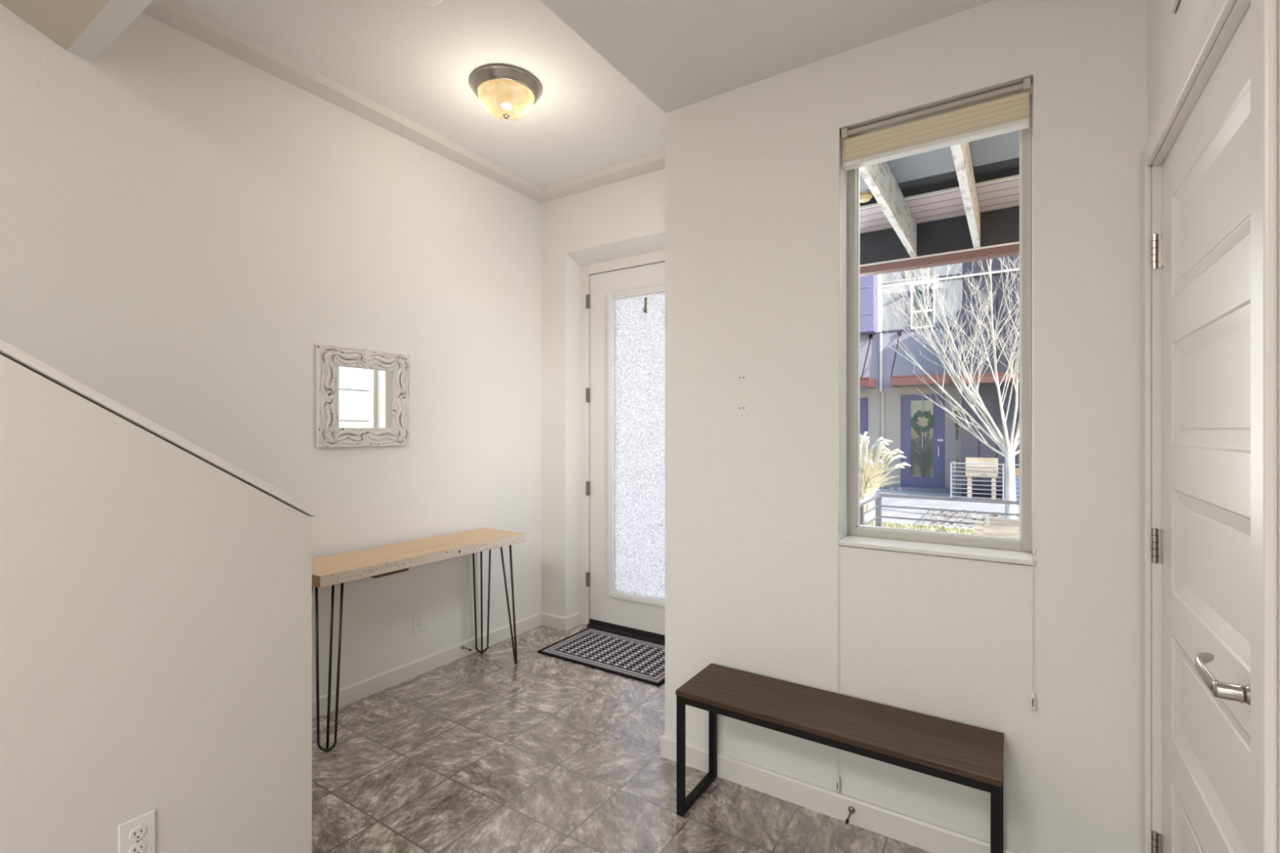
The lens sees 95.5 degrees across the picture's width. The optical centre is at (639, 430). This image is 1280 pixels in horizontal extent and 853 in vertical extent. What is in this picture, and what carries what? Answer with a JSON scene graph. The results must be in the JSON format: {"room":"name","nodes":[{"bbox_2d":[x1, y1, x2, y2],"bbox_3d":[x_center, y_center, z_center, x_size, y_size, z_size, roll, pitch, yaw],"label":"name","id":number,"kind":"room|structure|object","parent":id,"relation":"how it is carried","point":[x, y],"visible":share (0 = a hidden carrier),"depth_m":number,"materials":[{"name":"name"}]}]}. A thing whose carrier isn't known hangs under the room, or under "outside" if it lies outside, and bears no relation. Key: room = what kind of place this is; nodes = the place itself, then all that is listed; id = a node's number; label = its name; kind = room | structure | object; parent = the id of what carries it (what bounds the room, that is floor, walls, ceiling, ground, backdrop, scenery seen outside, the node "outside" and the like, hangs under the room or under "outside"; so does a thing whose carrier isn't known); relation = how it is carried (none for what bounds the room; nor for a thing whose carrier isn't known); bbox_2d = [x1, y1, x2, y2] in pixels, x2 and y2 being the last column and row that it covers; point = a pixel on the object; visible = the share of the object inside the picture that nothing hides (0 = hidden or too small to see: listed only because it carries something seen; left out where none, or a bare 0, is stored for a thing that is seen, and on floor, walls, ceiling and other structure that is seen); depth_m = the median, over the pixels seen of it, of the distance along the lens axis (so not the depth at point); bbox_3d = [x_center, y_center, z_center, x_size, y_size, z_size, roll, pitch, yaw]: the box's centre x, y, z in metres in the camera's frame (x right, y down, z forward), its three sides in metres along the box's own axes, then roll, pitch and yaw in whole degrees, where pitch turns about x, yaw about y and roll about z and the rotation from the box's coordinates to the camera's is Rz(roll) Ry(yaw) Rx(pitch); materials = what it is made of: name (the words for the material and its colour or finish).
{"room":"entryway","nodes":[
{"label":"entryway","id":0,"kind":"room"},
{"bbox_2d":[0,0,110,50],"bbox_3d":[-2.592,-2.286,0.265,1.040,1.867,3.630,0,0,33],"label":"ceiling","id":1,"kind":"structure","parent":0,"point":[62,21],"depth_m":1.93,"materials":[{"name":"beige paint"}]},
{"bbox_2d":[0,354,311,852],"bbox_3d":[-1.684,0.050,0.817,0.115,2.661,2.344,0,0,33],"label":"wall","id":2,"kind":"structure","parent":0,"point":[156,602],"depth_m":1.42,"materials":[{"name":"white paint"}]},
{"bbox_2d":[118,809,155,852],"bbox_3d":[-1.224,0.999,1.415,0.009,0.115,0.071,0,0,33],"label":"wall outlet","id":3,"kind":"object","parent":2,"relation":"attached to","point":[137,834],"visible":1,"depth_m":1.42,"materials":[{"name":"white plastic"}]},
{"bbox_2d":[128,841,146,852],"bbox_3d":[-1.221,1.018,1.413,0.002,0.033,0.033,0,0,33],"label":"receptacle","id":4,"kind":"object","parent":3,"relation":"attached to","point":[134,846],"depth_m":1.41,"materials":[{"name":"white plastic"}]},
{"bbox_2d":[128,825,146,841],"bbox_3d":[-1.221,0.980,1.413,0.002,0.033,0.033,0,0,33],"label":"receptacle","id":5,"kind":"object","parent":3,"relation":"attached to","point":[136,833],"depth_m":1.41,"materials":[{"name":"white plastic"}]},
{"bbox_2d":[0,338,316,516],"bbox_3d":[-1.682,-0.524,0.819,0.146,1.576,2.350,0,0,33],"label":"cap","id":6,"kind":"object","parent":2,"relation":"attached to","point":[7,350],"visible":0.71,"depth_m":1.42,"materials":[{"name":"white paint"}]},
{"bbox_2d":[0,4,541,699],"bbox_3d":[-2.683,-1.720,1.229,0.160,6.200,7.750,0,0,33],"label":"wall","id":7,"kind":"structure","parent":0,"point":[184,223],"depth_m":2.69,"materials":[{"name":"white paint"}]},
{"bbox_2d":[315,343,409,448],"bbox_3d":[-1.417,-0.172,3.010,0.030,0.514,0.505,0,0,33],"label":"wall mirror","id":8,"kind":"object","parent":7,"relation":"attached to","point":[362,396],"visible":1,"depth_m":2.98,"materials":[{"name":"white paint"}]},
{"bbox_2d":[339,366,392,427],"bbox_3d":[-1.421,-0.167,3.015,0.008,0.305,0.300,0,0,33],"label":"mirror glass","id":9,"kind":"object","parent":8,"relation":"attached to","point":[366,393],"depth_m":3.01,"materials":[{"name":"silver mirror"}]},
{"bbox_2d":[142,0,665,203],"bbox_3d":[-0.686,-1.639,2.706,1.590,0.043,2.392,0,0,33],"label":"trim","id":10,"kind":"structure","parent":7,"relation":"attached to","point":[175,14],"depth_m":2.93,"materials":[{"name":"white paint"}]},
{"bbox_2d":[413,609,424,632],"bbox_3d":[-1.251,1.078,3.289,0.009,0.115,0.071,0,0,33],"label":"wall outlet","id":11,"kind":"object","parent":7,"relation":"attached to","point":[418,616],"visible":1,"depth_m":3.28,"materials":[{"name":"white plastic"}]},
{"bbox_2d":[416,621,422,627],"bbox_3d":[-1.249,1.097,3.288,0.002,0.033,0.033,0,0,33],"label":"receptacle","id":12,"kind":"object","parent":11,"relation":"attached to","point":[419,624],"depth_m":3.29,"materials":[{"name":"white plastic"}]},
{"bbox_2d":[416,614,422,620],"bbox_3d":[-1.249,1.058,3.288,0.002,0.033,0.033,0,0,33],"label":"receptacle","id":13,"kind":"object","parent":11,"relation":"attached to","point":[419,617],"depth_m":3.29,"materials":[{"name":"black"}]},
{"bbox_2d":[311,612,542,719],"bbox_3d":[-1.377,1.336,3.090,0.014,0.088,2.496,0,0,33],"label":"baseboard","id":14,"kind":"structure","parent":7,"relation":"attached to","point":[357,691],"depth_m":3.26,"materials":[{"name":"white paint"}]},
{"bbox_2d":[461,644,471,651],"bbox_3d":[-1.048,1.318,3.518,0.074,0.024,0.024,0,0,33],"label":"door stop","id":15,"kind":"object","parent":7,"relation":"attached to","point":[462,646],"visible":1,"depth_m":3.52,"materials":[{"name":"silver metal"}]},
{"bbox_2d":[177,0,665,187],"bbox_3d":[-0.686,-1.736,2.706,1.590,0.150,2.392,0,0,33],"label":"ceiling","id":16,"kind":"structure","parent":0,"point":[417,60],"depth_m":2.65,"materials":[{"name":"white paint"}]},
{"bbox_2d":[416,0,442,5],"bbox_3d":[-0.800,-1.643,2.174,0.138,0.036,0.138,0,0,33],"label":"smoke detector","id":17,"kind":"object","parent":16,"relation":"attached to","point":[431,2],"visible":1,"depth_m":2.21,"materials":[{"name":"white plastic"}]},
{"bbox_2d":[470,64,541,120],"bbox_3d":[-0.645,-1.577,2.801,0.336,0.167,0.336,0,0,33],"label":"ceiling light","id":18,"kind":"object","parent":16,"relation":"attached to","point":[508,93],"visible":1,"depth_m":2.71,"materials":[{"name":"beige glass"}]},
{"bbox_2d":[66,0,994,113],"bbox_3d":[-1.476,-1.571,-0.220,3.440,0.450,6.629,0,0,33],"label":"ceiling","id":19,"kind":"structure","parent":0,"point":[678,54],"depth_m":1.97,"materials":[{"name":"white paint"}]},
{"bbox_2d":[541,168,665,617],"bbox_3d":[0.143,-0.220,3.805,1.790,3.200,0.354,0,0,33],"label":"wall","id":20,"kind":"structure","parent":0,"point":[626,218],"depth_m":4.05,"materials":[{"name":"white paint"}]},
{"bbox_2d":[541,612,567,631],"bbox_3d":[-0.602,1.336,4.068,0.226,0.088,0.014,0,0,33],"label":"baseboard","id":21,"kind":"structure","parent":20,"relation":"attached to","point":[550,620],"depth_m":4.06,"materials":[{"name":"white paint"}]},
{"bbox_2d":[565,611,581,630],"bbox_3d":[-0.467,1.336,4.083,0.014,0.088,0.159,0,0,33],"label":"baseboard","id":22,"kind":"structure","parent":20,"relation":"attached to","point":[575,620],"depth_m":4.08,"materials":[{"name":"white paint"}]},
{"bbox_2d":[580,249,665,644],"bbox_3d":[0.048,0.103,3.905,1.070,2.553,0.190,0,0,33],"label":"door","id":23,"kind":"structure","parent":20,"relation":"in","point":[623,346],"depth_m":3.99,"materials":[{"name":"white paint"}]},
{"bbox_2d":[642,297,647,313],"bbox_3d":[0.029,-0.838,3.873,0.020,0.105,0.037,0,0,33],"label":"hook","id":24,"kind":"object","parent":23,"relation":"attached to","point":[645,308],"visible":1,"depth_m":3.88,"materials":[{"name":"silver metal"}]},
{"bbox_2d":[311,623,933,852],"bbox_3d":[-1.252,1.430,0.274,3.600,0.100,7.700,0,0,33],"label":"floor","id":25,"kind":"structure","parent":0,"point":[486,752],"depth_m":2.32,"materials":[{"name":"tile"}]},
{"bbox_2d":[311,527,525,752],"bbox_3d":[-1.162,0.994,3.038,0.374,0.772,1.213,0,0,33],"label":"console table","id":26,"kind":"object","parent":25,"relation":"on","point":[394,558],"visible":0.82,"depth_m":2.83,"materials":[{"name":"brown wood"}]},
{"bbox_2d":[537,626,665,686],"bbox_3d":[-0.124,1.375,3.597,0.884,0.009,0.530,0,0,33],"label":"doormat","id":27,"kind":"object","parent":25,"relation":"on","point":[643,660],"visible":0.77,"depth_m":3.58,"materials":[{"name":"black fabric"}]},
{"bbox_2d":[675,662,1004,852],"bbox_3d":[0.625,1.156,1.939,0.996,0.448,0.291,0,0,33],"label":"bench","id":28,"kind":"object","parent":25,"relation":"on","point":[962,753],"visible":1,"depth_m":1.86,"materials":[{"name":"brown wood"}]},
{"bbox_2d":[859,161,916,257],"bbox_3d":[1.373,-1.387,3.277,0.040,0.235,2.325,0,0,33],"label":"joist","id":29,"kind":"object","parent":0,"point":[879,178],"visible":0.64,"depth_m":3.43,"materials":[{"name":"white wood"}]},
{"bbox_2d":[859,177,1019,233],"bbox_3d":[2.726,-1.530,3.471,2.890,0.040,0.530,0,0,33],"label":"boards","id":30,"kind":"object","parent":29,"relation":"on","point":[1003,194],"depth_m":3.91,"materials":[{"name":"white wood"}]},
{"bbox_2d":[859,241,1019,276],"bbox_3d":[2.896,-1.236,3.733,2.890,0.065,0.105,0,0,33],"label":"fascia","id":31,"kind":"object","parent":29,"relation":"attached to","point":[1011,249],"depth_m":4.17,"materials":[{"name":"wood"}]},
{"bbox_2d":[665,0,1146,852],"bbox_3d":[0.936,-0.220,2.047,1.850,3.200,0.202,0,0,33],"label":"wall","id":32,"kind":"structure","parent":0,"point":[752,171],"depth_m":1.96,"materials":[{"name":"white paint"}]},
{"bbox_2d":[660,734,1021,852],"bbox_3d":[0.751,1.336,2.042,1.572,0.088,0.014,0,0,33],"label":"baseboard","id":33,"kind":"structure","parent":32,"relation":"attached to","point":[922,834],"depth_m":2.07,"materials":[{"name":"white paint"}]},
{"bbox_2d":[844,806,855,824],"bbox_3d":[0.723,1.330,2.007,0.024,0.024,0.074,0,0,33],"label":"door stop","id":34,"kind":"object","parent":33,"relation":"attached to","point":[851,810],"visible":1,"depth_m":2.03,"materials":[{"name":"silver metal"}]},
{"bbox_2d":[841,77,1031,170],"bbox_3d":[0.971,-1.012,1.949,0.565,0.133,0.054,0,0,33],"label":"window blind","id":35,"kind":"object","parent":32,"relation":"attached to","point":[1004,110],"visible":0.92,"depth_m":1.93,"materials":[{"name":"beige fabric"}]},
{"bbox_2d":[835,138,843,792],"bbox_3d":[0.713,0.118,2.066,0.038,2.327,0.016,0,0,-23],"label":"blind cord","id":36,"kind":"object","parent":35,"relation":"hanging from","point":[837,780],"visible":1,"depth_m":2.07,"materials":[{"name":"beige plastic"}]},
{"bbox_2d":[1028,88,1035,711],"bbox_3d":[1.188,-0.102,1.760,0.018,1.887,0.037,0,0,33],"label":"blind cord","id":37,"kind":"object","parent":35,"relation":"hanging from","point":[1033,699],"visible":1,"depth_m":1.76,"materials":[{"name":"beige plastic"}]},
{"bbox_2d":[838,77,1035,565],"bbox_3d":[1.002,-0.337,1.993,0.582,1.489,0.202,0,0,33],"label":"window","id":38,"kind":"structure","parent":32,"relation":"attached to","point":[970,546],"depth_m":2.01,"materials":[{"name":"grey plastic"}]},
{"bbox_2d":[1032,547,1035,556],"bbox_3d":[1.192,0.368,1.757,0.009,0.026,0.012,0,0,33],"label":"cleat","id":39,"kind":"object","parent":38,"relation":"attached to","point":[1034,548],"visible":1,"depth_m":1.76,"materials":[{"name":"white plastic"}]},
{"bbox_2d":[859,130,1019,191],"bbox_3d":[2.020,-1.570,2.379,2.890,0.100,1.530,0,0,33],"label":"ceiling","id":40,"kind":"structure","parent":0,"point":[1002,147],"depth_m":3.25,"materials":[{"name":"grey"}]},
{"bbox_2d":[871,157,1019,198],"bbox_3d":[2.505,-1.613,3.129,2.890,0.115,0.255,0,0,33],"label":"canopy recess","id":41,"kind":"object","parent":40,"relation":"attached to","point":[1014,163],"depth_m":3.55,"materials":[{"name":"grey"}]},
{"bbox_2d":[859,189,872,202],"bbox_3d":[1.464,-1.524,3.793,0.110,0.062,0.110,0,0,33],"label":"lamp","id":42,"kind":"object","parent":41,"relation":"attached to","point":[865,196],"visible":0.66,"depth_m":3.76,"materials":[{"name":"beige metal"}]},
{"bbox_2d":[859,168,1019,206],"bbox_3d":[2.578,-1.593,3.242,2.890,0.153,0.015,0,0,33],"label":"canopy riser","id":43,"kind":"object","parent":41,"relation":"attached to","point":[1015,171],"depth_m":3.65,"materials":[{"name":"grey"}]},
{"bbox_2d":[859,174,1019,209],"bbox_3d":[2.577,-1.510,3.241,2.890,0.015,0.018,0,0,33],"label":"canopy lip","id":44,"kind":"structure","parent":43,"relation":"attached to","point":[1016,176],"depth_m":3.65,"materials":[{"name":"wood"}]},
{"bbox_2d":[859,205,1019,265],"bbox_3d":[2.882,-1.405,3.712,2.890,0.290,0.035,0,0,33],"label":"header","id":45,"kind":"object","parent":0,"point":[1000,226],"visible":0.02,"depth_m":4.15,"materials":[{"name":"grey"}]},
{"bbox_2d":[950,142,980,248],"bbox_3d":[1.709,-1.387,3.060,0.040,0.235,2.325,0,0,33],"label":"joist","id":46,"kind":"object","parent":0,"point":[961,153],"visible":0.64,"depth_m":3.16,"materials":[{"name":"white wood"}]},
{"bbox_2d":[1146,0,1279,852],"bbox_3d":[-0.264,-0.220,-1.122,0.160,3.200,6.429,0,0,33],"label":"wall","id":47,"kind":"structure","parent":0,"point":[1171,37],"depth_m":1.27,"materials":[{"name":"white paint"}]},
{"bbox_2d":[1170,0,1181,13],"bbox_3d":[1.015,-1.097,1.012,0.010,0.285,0.763,0,0,33],"label":"air vent","id":48,"kind":"object","parent":47,"relation":"in","point":[1175,4],"visible":1,"depth_m":1.31,"materials":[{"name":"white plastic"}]},
{"bbox_2d":[1151,0,1250,852],"bbox_3d":[1.181,0.334,1.194,0.169,2.093,0.837,0,0,33],"label":"door","id":49,"kind":"structure","parent":47,"relation":"in","point":[1201,235],"depth_m":1.21,"materials":[{"name":"white paint"}]},
{"bbox_2d":[1141,0,1277,852],"bbox_3d":[1.145,0.304,1.217,0.014,2.152,0.957,0,0,33],"label":"trim","id":50,"kind":"structure","parent":47,"relation":"attached to","point":[1264,13],"depth_m":0.85,"materials":[{"name":"white paint"}]},
{"label":"outside","id":51,"kind":"structure","parent":0,"visible":0},
{"bbox_3d":[9.066,1.690,14.025,28.000,0.280,26.600,0,0,33],"label":"ground","id":52,"kind":"structure","parent":51,"visible":0},
{"bbox_2d":[864,520,974,534],"bbox_3d":[4.848,1.515,7.499,12.000,0.130,2.620,0,0,33],"label":"lawn","id":53,"kind":"structure","parent":52,"relation":"on","point":[888,524],"depth_m":9.01,"materials":[{"name":"green plant"}]},
{"bbox_2d":[859,262,1019,493],"bbox_3d":[5.406,-2.945,15.822,9.900,9.350,0.956,0,0,33],"label":"house","id":54,"kind":"structure","parent":52,"relation":"on","point":[886,411],"depth_m":14.94,"materials":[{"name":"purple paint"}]},
{"bbox_2d":[859,333,875,388],"bbox_3d":[5.386,-1.835,15.441,1.520,1.430,0.782,0,0,33],"label":"awning","id":55,"kind":"object","parent":54,"relation":"attached to","point":[864,381],"visible":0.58,"depth_m":14.88,"materials":[{"name":"red metal"}]},
{"bbox_2d":[909,398,934,447],"bbox_3d":[7.171,-0.195,14.784,0.604,1.250,0.120,0,0,33],"label":"wreath","id":56,"kind":"object","parent":54,"relation":"attached to","point":[926,415],"visible":1,"depth_m":14.78,"materials":[{"name":"green plant"}]},
{"bbox_2d":[888,327,956,387],"bbox_3d":[7.015,-1.835,14.388,1.440,1.430,0.782,0,0,33],"label":"awning","id":57,"kind":"object","parent":54,"relation":"attached to","point":[896,380],"visible":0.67,"depth_m":14.14,"materials":[{"name":"red metal"}]},
{"bbox_2d":[951,404,959,412],"bbox_3d":[7.778,-0.550,14.298,0.160,0.180,0.140,0,0,33],"label":"wall lantern","id":58,"kind":"object","parent":54,"relation":"attached to","point":[956,406],"visible":0.71,"depth_m":14.25,"materials":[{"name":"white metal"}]},
{"bbox_2d":[864,488,1019,524],"bbox_3d":[6.040,1.629,9.343,28.000,0.202,10.350,0,0,33],"label":"walkway","id":59,"kind":"structure","parent":52,"relation":"on","point":[917,503],"depth_m":11.82,"materials":[{"name":"concrete"}]},
{"bbox_2d":[859,431,911,512],"bbox_3d":[4.187,0.768,11.104,1.704,1.526,1.813,0,0,33],"label":"ornamental grass","id":60,"kind":"object","parent":59,"relation":"on","point":[869,476],"depth_m":10.88,"materials":[{"name":"beige plant"}]},
{"bbox_2d":[965,457,998,499],"bbox_3d":[7.560,1.067,12.855,0.600,0.925,0.400,0,0,33],"label":"raised planter","id":61,"kind":"object","parent":59,"relation":"on","point":[968,460],"visible":0.73,"depth_m":12.70,"materials":[{"name":"brown wood"}]},
{"bbox_2d":[950,459,1019,500],"bbox_3d":[8.094,1.119,13.075,1.834,0.822,1.684,0,0,33],"label":"metal railing","id":62,"kind":"object","parent":59,"relation":"on","point":[955,460],"visible":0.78,"depth_m":12.62,"materials":[{"name":"grey metal"}]},
{"bbox_2d":[961,255,1019,498],"bbox_3d":[10.768,-2.945,12.145,7.100,9.350,1.310,0,0,33],"label":"house","id":63,"kind":"structure","parent":59,"relation":"on","point":[971,446],"depth_m":13.29,"materials":[{"name":"grey"}]},
{"bbox_2d":[960,372,1019,383],"bbox_3d":[8.650,-1.740,12.312,3.280,1.400,0.732,0,0,33],"label":"awning","id":64,"kind":"object","parent":63,"relation":"attached to","point":[987,377],"visible":0.11,"depth_m":12.59,"materials":[{"name":"red metal"}]},
{"bbox_2d":[1014,467,1019,501],"bbox_3d":[8.279,1.175,12.355,0.650,0.710,0.500,0,0,33],"label":"storage box","id":65,"kind":"object","parent":59,"relation":"on","point":[1016,471],"visible":0.02,"depth_m":12.28,"materials":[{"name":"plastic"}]},
{"bbox_2d":[869,255,1019,519],"bbox_3d":[6.132,-1.487,9.663,5.132,6.153,4.254,0,0,-31],"label":"bare tree","id":66,"kind":"object","parent":52,"relation":"on","point":[1008,448],"visible":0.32,"depth_m":9.49,"materials":[{"name":"white plant"}]},
{"bbox_2d":[915,507,1019,529],"bbox_3d":[8.151,1.545,8.335,7.360,0.070,2.350,0,0,33],"label":"gravel","id":67,"kind":"object","parent":52,"relation":"on","point":[960,516],"visible":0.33,"depth_m":10.04,"materials":[{"name":"grey gravel"}]},
{"bbox_2d":[924,509,1017,526],"bbox_3d":[5.826,1.488,9.834,1.736,0.034,2.154,0,0,33],"label":"fallen leaves","id":68,"kind":"object","parent":67,"relation":"on","point":[953,509],"visible":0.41,"depth_m":10.06,"materials":[{"name":"brown plant"}]},
{"bbox_3d":[2.118,1.655,4.198,5.400,0.250,2.450,0,0,33],"label":"patio","id":69,"kind":"object","parent":52,"relation":"on","visible":0},
{"bbox_2d":[859,493,1019,534],"bbox_3d":[2.904,1.049,3.513,3.181,0.962,2.096,0,0,33],"label":"metal railing","id":70,"kind":"object","parent":69,"relation":"on","point":[877,497],"visible":0.12,"depth_m":4.93,"materials":[{"name":"grey metal"}]},
{"bbox_2d":[974,517,1019,537],"bbox_3d":[3.169,1.097,4.078,1.405,0.865,0.460,0,0,33],"label":"planter box","id":71,"kind":"object","parent":69,"relation":"on","point":[1004,527],"visible":0.11,"depth_m":4.25,"materials":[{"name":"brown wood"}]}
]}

